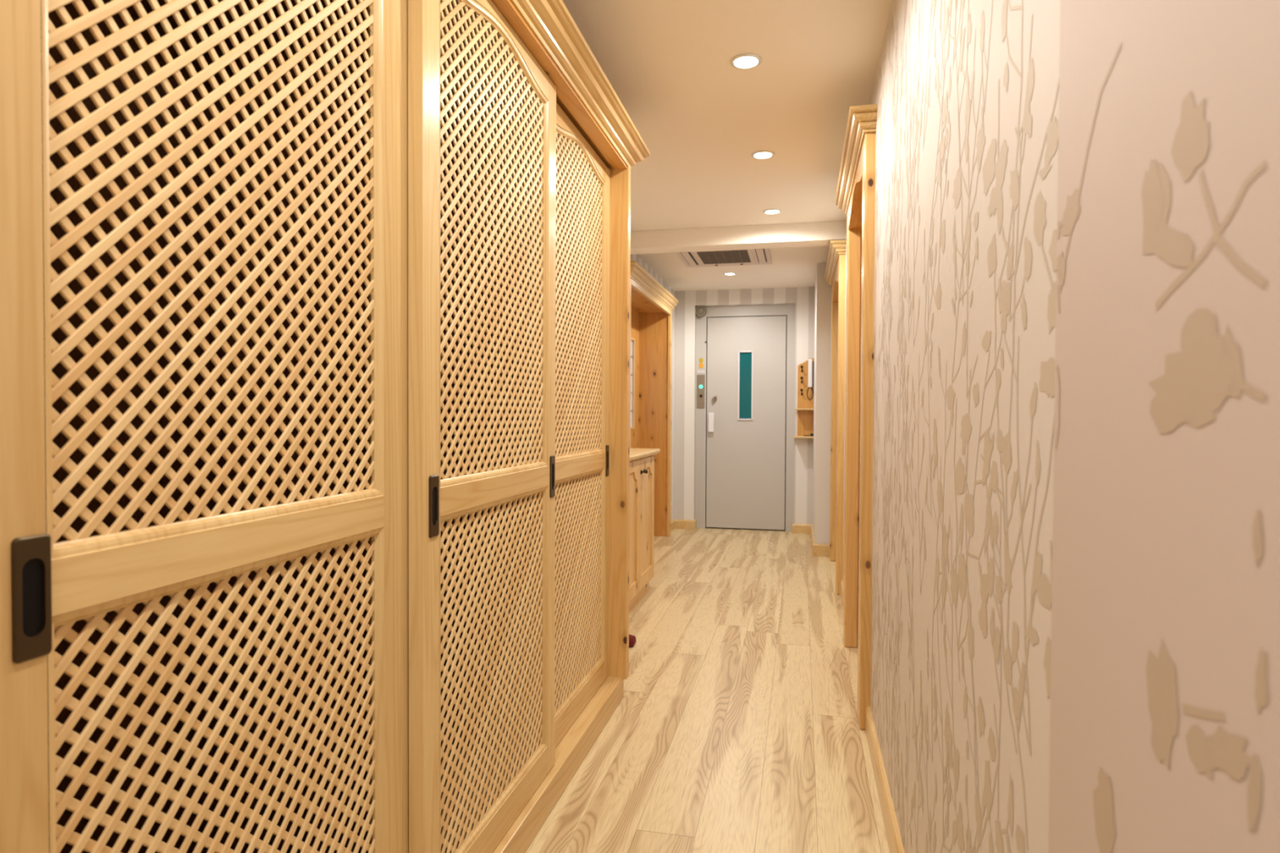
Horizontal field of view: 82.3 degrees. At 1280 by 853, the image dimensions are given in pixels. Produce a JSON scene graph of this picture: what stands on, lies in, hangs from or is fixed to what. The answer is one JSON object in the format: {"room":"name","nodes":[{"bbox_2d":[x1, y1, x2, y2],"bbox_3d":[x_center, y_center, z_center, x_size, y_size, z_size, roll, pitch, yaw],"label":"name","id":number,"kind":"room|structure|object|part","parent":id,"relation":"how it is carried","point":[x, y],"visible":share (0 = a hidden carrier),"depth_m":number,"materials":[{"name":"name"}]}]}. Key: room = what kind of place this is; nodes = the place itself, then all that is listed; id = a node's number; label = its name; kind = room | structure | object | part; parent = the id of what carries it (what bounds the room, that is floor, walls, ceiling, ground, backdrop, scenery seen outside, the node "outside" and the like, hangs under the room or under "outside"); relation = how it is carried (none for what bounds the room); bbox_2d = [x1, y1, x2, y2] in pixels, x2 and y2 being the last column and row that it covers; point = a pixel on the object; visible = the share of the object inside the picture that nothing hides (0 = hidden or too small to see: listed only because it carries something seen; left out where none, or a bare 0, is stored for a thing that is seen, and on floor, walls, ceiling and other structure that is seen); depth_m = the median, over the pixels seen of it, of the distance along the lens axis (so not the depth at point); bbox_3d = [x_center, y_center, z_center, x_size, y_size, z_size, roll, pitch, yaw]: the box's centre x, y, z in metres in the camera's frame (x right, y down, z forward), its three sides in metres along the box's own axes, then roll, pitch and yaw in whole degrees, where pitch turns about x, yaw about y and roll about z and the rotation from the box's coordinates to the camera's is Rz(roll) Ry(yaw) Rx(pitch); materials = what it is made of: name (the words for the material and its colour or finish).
{"room":"home hallway","nodes":[
{"label":"home hallway","id":0,"kind":"room"},
{"bbox_2d":[630,253,675,520],"bbox_3d":[-0.841,-0.084,2.616,0.430,2.230,9.350,0,1,12],"label":"wall","id":1,"kind":"structure","parent":0,"point":[633,257],"depth_m":6.79,"materials":[{"name":"paper"}]},
{"bbox_2d":[524,528,889,852],"bbox_3d":[0.086,1.079,2.406,2.350,0.080,9.600,0,1,12],"label":"floor","id":2,"kind":"structure","parent":0,"point":[735,727],"depth_m":2.55,"materials":[{"name":"brown wood"}]},
{"bbox_2d":[0,0,649,852],"bbox_3d":[-0.513,0.007,1.716,0.593,2.082,2.402,0,1,12],"label":"wardrobe","id":3,"kind":"object","parent":2,"relation":"on","point":[314,315],"visible":1,"depth_m":1.24,"materials":[{"name":"brown wood"}]},
{"bbox_3d":[-0.570,0.161,0.688,0.004,0.116,0.035,0,1,12],"label":"flush handle","id":4,"kind":"part","parent":3,"relation":"part of","materials":[{"name":"brown metal"}]},
{"bbox_3d":[-0.798,0.003,1.775,0.012,1.914,2.202,0,1,12],"label":"panel","id":5,"kind":"part","parent":3,"relation":"part of","materials":[{"name":"beige wood"}]},
{"bbox_3d":[-0.515,0.022,1.008,0.030,1.899,0.745,0,1,12],"label":"sliding door","id":6,"kind":"part","parent":3,"relation":"part of","materials":[{"name":"brown wood"}]},
{"bbox_3d":[-0.513,-0.005,0.985,0.016,1.800,0.581,0,1,12],"label":"panel moulding","id":7,"kind":"part","parent":3,"relation":"part of","materials":[{"name":"brown wood"}]},
{"bbox_3d":[-0.520,0.152,0.989,0.030,0.054,0.581,0,1,12],"label":"rail","id":8,"kind":"part","parent":3,"relation":"part of","materials":[{"name":"brown wood"}]},
{"bbox_3d":[-0.386,0.149,1.374,0.004,0.116,0.035,0,1,12],"label":"flush handle","id":9,"kind":"part","parent":3,"relation":"part of","materials":[{"name":"brown metal"}]},
{"bbox_3d":[-0.331,0.011,1.698,0.030,1.899,0.737,0,1,12],"label":"sliding door","id":10,"kind":"part","parent":3,"relation":"part of","materials":[{"name":"brown wood"}]},
{"bbox_3d":[-0.323,-0.017,1.697,0.016,1.800,0.612,0,1,12],"label":"panel moulding","id":11,"kind":"part","parent":3,"relation":"part of","materials":[{"name":"brown wood"}]},
{"bbox_3d":[-0.331,0.140,1.702,0.030,0.054,0.612,0,1,12],"label":"rail","id":12,"kind":"part","parent":3,"relation":"part of","materials":[{"name":"brown wood"}]},
{"bbox_3d":[-0.334,0.922,1.715,0.030,0.078,0.612,0,1,12],"label":"rail","id":13,"kind":"part","parent":3,"relation":"part of","materials":[{"name":"brown wood"}]},
{"bbox_3d":[-0.326,-0.907,1.683,0.030,0.062,0.612,0,1,12],"label":"arched rail","id":14,"kind":"part","parent":3,"relation":"part of","materials":[{"name":"brown wood"}]},
{"bbox_3d":[-0.242,0.139,2.027,0.004,0.116,0.035,0,1,12],"label":"flush handle","id":15,"kind":"part","parent":3,"relation":"part of","materials":[{"name":"brown metal"}]},
{"bbox_3d":[-0.209,-0.001,2.400,0.030,1.899,0.727,0,1,12],"label":"sliding door","id":16,"kind":"part","parent":3,"relation":"part of","materials":[{"name":"brown wood"}]},
{"bbox_3d":[-0.211,0.910,2.421,0.030,0.078,0.596,0,1,12],"label":"rail","id":17,"kind":"part","parent":3,"relation":"part of","materials":[{"name":"brown wood"}]},
{"bbox_3d":[-0.208,0.128,2.408,0.030,0.054,0.596,0,1,12],"label":"rail","id":18,"kind":"part","parent":3,"relation":"part of","materials":[{"name":"brown wood"}]},
{"bbox_3d":[-0.201,-0.029,2.403,0.016,1.800,0.596,0,1,12],"label":"panel moulding","id":19,"kind":"part","parent":3,"relation":"part of","materials":[{"name":"brown wood"}]},
{"bbox_3d":[-0.506,-0.993,1.698,0.586,0.082,2.402,0,1,12],"label":"cornice","id":20,"kind":"part","parent":3,"relation":"part of","materials":[{"name":"brown wood"}]},
{"bbox_3d":[-0.204,-0.919,2.389,0.030,0.062,0.596,0,1,12],"label":"arched rail","id":21,"kind":"part","parent":3,"relation":"part of","materials":[{"name":"brown wood"}]},
{"bbox_3d":[-0.303,-0.012,2.812,0.533,1.924,0.038,0,1,12],"label":"panel","id":22,"kind":"part","parent":3,"relation":"part of","materials":[{"name":"brown wood"}]},
{"bbox_3d":[-0.121,0.127,2.724,0.004,0.116,0.035,0,1,12],"label":"flush handle","id":23,"kind":"part","parent":3,"relation":"part of","materials":[{"name":"brown metal"}]},
{"bbox_2d":[628,634,635,647],"bbox_3d":[-0.142,0.992,3.433,0.241,0.054,0.094,0,1,12],"label":"slipper","id":24,"kind":"object","parent":2,"relation":"on","point":[632,639],"visible":0.18,"depth_m":3.39,"materials":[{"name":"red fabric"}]},
{"bbox_2d":[628,448,660,613],"bbox_3d":[-0.141,0.576,4.060,0.323,0.866,1.006,0,1,12],"label":"base cabinet","id":25,"kind":"object","parent":2,"relation":"on","point":[642,460],"visible":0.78,"depth_m":4.15,"materials":[{"name":"brown wood"}]},
{"bbox_3d":[-0.071,0.550,3.831,0.012,0.625,0.395,0,1,12],"label":"door panel","id":26,"kind":"part","parent":25,"relation":"part of","materials":[{"name":"brown wood"}]},
{"bbox_3d":[-0.067,0.558,3.830,0.020,0.740,0.503,0,1,12],"label":"door","id":27,"kind":"part","parent":25,"relation":"part of","materials":[{"name":"brown wood"}]},
{"bbox_3d":[0.028,0.256,4.141,0.033,0.023,0.114,0,1,12],"label":"drop handle","id":28,"kind":"part","parent":25,"relation":"part of","materials":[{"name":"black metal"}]},
{"bbox_3d":[0.028,0.543,4.282,0.012,0.625,0.305,0,1,12],"label":"door panel","id":29,"kind":"part","parent":25,"relation":"part of","materials":[{"name":"brown wood"}]},
{"bbox_3d":[0.032,0.551,4.281,0.020,0.740,0.413,0,1,12],"label":"door","id":30,"kind":"part","parent":25,"relation":"part of","materials":[{"name":"brown wood"}]},
{"bbox_2d":[629,260,678,537],"bbox_3d":[-0.030,-0.060,5.695,0.371,2.081,1.728,0,1,12],"label":"surround","id":31,"kind":"object","parent":2,"relation":"on","point":[651,305],"visible":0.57,"depth_m":6.43,"materials":[{"name":"brown wood"}]},
{"bbox_3d":[-0.081,-0.006,4.899,0.030,2.000,0.052,0,1,12],"label":"post","id":32,"kind":"part","parent":31,"relation":"part of","materials":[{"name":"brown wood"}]},
{"bbox_2d":[631,337,635,429],"bbox_3d":[-0.151,-0.358,5.885,0.032,0.778,0.848,0,1,12],"label":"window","id":33,"kind":"structure","parent":31,"relation":"attached to","point":[633,340],"depth_m":6.28,"materials":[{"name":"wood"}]},
{"bbox_3d":[-0.163,-0.358,5.888,0.008,0.770,0.840,0,1,12],"label":"pane","id":34,"kind":"part","parent":33,"relation":"part of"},
{"bbox_3d":[-0.194,-0.003,5.732,0.035,1.965,1.540,0,1,12],"label":"panel","id":35,"kind":"part","parent":31,"relation":"part of","materials":[{"name":"brown wood"}]},
{"bbox_3d":[0.094,-0.991,5.652,0.029,0.055,1.526,0,1,12],"label":"header rail","id":36,"kind":"part","parent":31,"relation":"part of","materials":[{"name":"brown wood"}]},
{"bbox_3d":[0.105,-0.032,6.467,0.302,2.000,0.025,0,1,12],"label":"panel","id":37,"kind":"part","parent":31,"relation":"part of","materials":[{"name":"brown wood"}]},
{"bbox_3d":[0.101,-1.051,5.649,0.111,0.096,1.728,0,1,12],"label":"cornice","id":38,"kind":"part","parent":31,"relation":"part of","materials":[{"name":"brown wood"}]},
{"bbox_3d":[0.258,-0.031,6.440,0.030,2.000,0.052,0,1,12],"label":"post","id":39,"kind":"part","parent":31,"relation":"part of","materials":[{"name":"brown wood"}]},
{"bbox_2d":[562,0,892,291],"bbox_3d":[0.096,-1.241,2.365,2.350,0.100,9.600,0,1,12],"label":"ceiling","id":40,"kind":"structure","parent":0,"point":[700,118],"depth_m":2.71,"materials":[{"name":"paint"}]},
{"bbox_2d":[675,248,772,267],"bbox_3d":[0.613,-1.228,5.293,0.650,0.024,0.660,0,1,12],"label":"air conditioner","id":41,"kind":"object","parent":40,"relation":"attached to","point":[749,256],"visible":0.82,"depth_m":5.31,"materials":[{"name":"white plastic"}]},
{"bbox_2d":[696,249,751,264],"bbox_3d":[0.611,-1.222,5.288,0.350,0.008,0.430,0,1,12],"label":"grille","id":42,"kind":"object","parent":41,"relation":"attached to","point":[731,256],"depth_m":5.28,"materials":[{"name":"grey plastic"}]},
{"bbox_3d":[0.612,-1.223,5.288,0.410,0.005,0.490,0,1,12],"label":"grille frame","id":43,"kind":"part","parent":41,"relation":"part of","materials":[{"name":"white plastic"}]},
{"bbox_2d":[724,272,736,275],"bbox_3d":[0.736,-1.248,5.993,0.102,0.006,0.102,0,1,12],"label":"recessed light","id":44,"kind":"object","parent":40,"relation":"in","point":[725,273],"visible":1,"depth_m":6.00,"materials":[{"name":"white glass"}]},
{"bbox_2d":[730,53,761,69],"bbox_3d":[0.345,-1.187,2.383,0.102,0.006,0.102,0,1,12],"label":"recessed light","id":45,"kind":"object","parent":40,"relation":"in","point":[745,60],"visible":1,"depth_m":2.38,"materials":[{"name":"white glass"}]},
{"bbox_2d":[751,150,774,159],"bbox_3d":[0.544,-1.201,3.240,0.102,0.006,0.102,0,1,12],"label":"recessed light","id":46,"kind":"object","parent":40,"relation":"in","point":[762,154],"visible":1,"depth_m":3.24,"materials":[{"name":"white glass"}]},
{"bbox_2d":[763,208,781,214],"bbox_3d":[0.749,-1.216,4.147,0.102,0.006,0.102,0,1,12],"label":"recessed light","id":47,"kind":"object","parent":40,"relation":"in","point":[769,211],"visible":1,"depth_m":4.15,"materials":[{"name":"white glass"}]},
{"bbox_2d":[673,286,814,524],"bbox_3d":[0.971,-0.151,6.875,1.277,2.230,0.250,0,1,12],"label":"wall","id":48,"kind":"structure","parent":0,"point":[803,298],"depth_m":6.83,"materials":[{"name":"paper"}]},
{"bbox_2d":[671,519,696,532],"bbox_3d":[0.378,0.922,6.705,0.209,0.085,0.508,0,1,12],"label":"baseboard","id":49,"kind":"structure","parent":48,"relation":"attached to","point":[675,523],"depth_m":6.87,"materials":[{"name":"brown wood"}]},
{"bbox_2d":[695,305,706,316],"bbox_3d":[0.569,-1.082,6.856,0.110,0.110,0.072,0,1,12],"label":"wall sensor","id":50,"kind":"object","parent":48,"relation":"attached to","point":[700,310],"visible":1,"depth_m":6.83,"materials":[{"name":"grey plastic"}]},
{"bbox_2d":[694,303,795,531],"bbox_3d":[0.977,-0.081,6.846,0.916,2.092,0.129,0,1,12],"label":"door","id":51,"kind":"structure","parent":48,"relation":"in","point":[744,428],"depth_m":6.83,"materials":[{"name":"grey metal"}]},
{"bbox_3d":[0.571,-0.330,6.893,0.076,0.315,0.022,0,1,12],"label":"lift call panel","id":52,"kind":"part","parent":51,"relation":"part of","materials":[{"name":"metal"}]},
{"bbox_2d":[697,370,704,373],"bbox_3d":[0.573,-0.515,6.899,0.068,0.030,0.003,0,1,12],"label":"sign plate","id":53,"kind":"object","parent":51,"relation":"attached to","point":[698,371],"visible":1,"depth_m":6.90,"materials":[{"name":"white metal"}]},
{"bbox_2d":[698,363,702,368],"bbox_3d":[0.576,-0.574,6.897,0.038,0.043,0.002,0,1,12],"label":"sticker","id":54,"kind":"object","parent":51,"relation":"attached to","point":[700,365],"visible":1,"depth_m":6.90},
{"bbox_3d":[0.669,-0.041,6.876,0.052,0.183,0.038,0,1,12],"label":"pull handle","id":55,"kind":"part","parent":51,"relation":"part of","materials":[{"name":"white plastic"}]},
{"bbox_3d":[0.698,-0.255,6.862,0.047,0.066,0.047,0,1,12],"label":"lock lever","id":56,"kind":"part","parent":51,"relation":"part of","materials":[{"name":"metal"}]},
{"bbox_2d":[791,522,810,533],"bbox_3d":[1.471,0.927,6.682,0.168,0.085,0.084,0,1,12],"label":"baseboard","id":57,"kind":"structure","parent":48,"relation":"attached to","point":[796,528],"depth_m":6.64,"materials":[{"name":"brown wood"}]},
{"bbox_2d":[793,358,813,438],"bbox_3d":[1.491,-0.285,6.561,0.225,0.777,0.135,0,1,12],"label":"key rack","id":58,"kind":"object","parent":48,"relation":"attached to","point":[805,409],"visible":0.77,"depth_m":6.62,"materials":[{"name":"brown wood"}]},
{"bbox_2d":[793,435,813,438],"bbox_3d":[1.489,0.095,6.567,0.225,0.018,0.135,0,1,12],"label":"shelf","id":59,"kind":"object","parent":58,"relation":"attached to","point":[794,437],"depth_m":6.51,"materials":[{"name":"brown wood"}]},
{"bbox_2d":[795,408,813,410],"bbox_3d":[1.481,-0.154,6.563,0.177,0.016,0.111,0,1,12],"label":"shelf","id":60,"kind":"object","parent":58,"relation":"attached to","point":[797,409],"depth_m":6.51,"materials":[{"name":"brown wood"}]},
{"bbox_2d":[806,359,813,399],"bbox_3d":[1.535,-0.420,6.575,0.073,0.366,0.056,0,1,12],"label":"phone","id":61,"kind":"object","parent":58,"relation":"attached to","point":[811,363],"visible":0.91,"depth_m":6.55,"materials":[{"name":"white plastic"}]},
{"bbox_3d":[1.528,-0.295,6.576,0.060,0.116,0.020,0,1,12],"label":"cord","id":62,"kind":"part","parent":61,"relation":"part of","materials":[{"name":"black rubber"}]},
{"bbox_2d":[812,262,831,543],"bbox_3d":[1.673,-0.136,6.178,0.393,2.230,1.310,0,1,12],"label":"wall","id":63,"kind":"structure","parent":0,"point":[823,291],"depth_m":5.57,"materials":[{"name":"white paint"}]},
{"bbox_2d":[810,523,829,556],"bbox_3d":[1.510,0.933,6.096,0.159,0.095,1.076,0,1,12],"label":"baseboard","id":64,"kind":"structure","parent":63,"relation":"attached to","point":[818,549],"depth_m":5.58,"materials":[{"name":"brown wood"}]},
{"bbox_2d":[843,0,1060,852],"bbox_3d":[0.730,-0.060,1.600,0.263,2.230,8.040,0,1,12],"label":"wall","id":65,"kind":"structure","parent":0,"point":[965,92],"depth_m":1.08,"materials":[{"name":"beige paper"}]},
{"bbox_2d":[630,220,846,254],"bbox_3d":[0.551,-1.173,4.568,1.432,0.110,0.165,0,1,12],"label":"beam","id":66,"kind":"structure","parent":65,"relation":"attached to","point":[807,233],"depth_m":4.50,"materials":[{"name":"paint"}]},
{"bbox_2d":[824,240,846,595],"bbox_3d":[1.308,-0.052,4.924,0.117,2.103,1.248,0,1,12],"label":"door","id":67,"kind":"structure","parent":65,"relation":"in","point":[835,271],"depth_m":4.41,"materials":[{"name":"brown wood"}]},
{"bbox_3d":[1.310,-1.068,4.906,0.114,0.070,1.248,0,1,12],"label":"cornice","id":68,"kind":"part","parent":67,"relation":"part of","materials":[{"name":"brown wood"}]},
{"bbox_2d":[840,579,843,608],"bbox_3d":[1.108,0.969,3.940,0.016,0.095,0.900,0,1,12],"label":"baseboard","id":69,"kind":"structure","parent":65,"relation":"attached to","point":[842,580],"depth_m":4.25,"materials":[{"name":"brown wood"}]},
{"bbox_2d":[835,103,877,729],"bbox_3d":[0.956,-0.019,2.971,0.291,2.103,1.134,0,1,12],"label":"door","id":70,"kind":"structure","parent":65,"relation":"in","point":[855,189],"depth_m":2.58,"materials":[{"name":"brown wood"}]},
{"bbox_3d":[0.874,-1.036,2.972,0.114,0.070,1.134,0,1,12],"label":"cornice","id":71,"kind":"part","parent":70,"relation":"part of","materials":[{"name":"brown wood"}]},
{"bbox_2d":[865,706,904,852],"bbox_3d":[0.251,1.037,0.112,0.016,0.085,4.894,0,1,12],"label":"baseboard","id":72,"kind":"structure","parent":65,"relation":"attached to","point":[893,837],"depth_m":1.99,"materials":[{"name":"brown wood"}]},
{"bbox_2d":[1048,0,1279,852],"bbox_3d":[0.061,-0.021,-0.807,0.006,2.230,3.052,0,1,12],"label":"wall","id":73,"kind":"structure","parent":65,"relation":"attached to","point":[1165,719],"depth_m":0.47,"materials":[{"name":"pink paper"}]}
]}

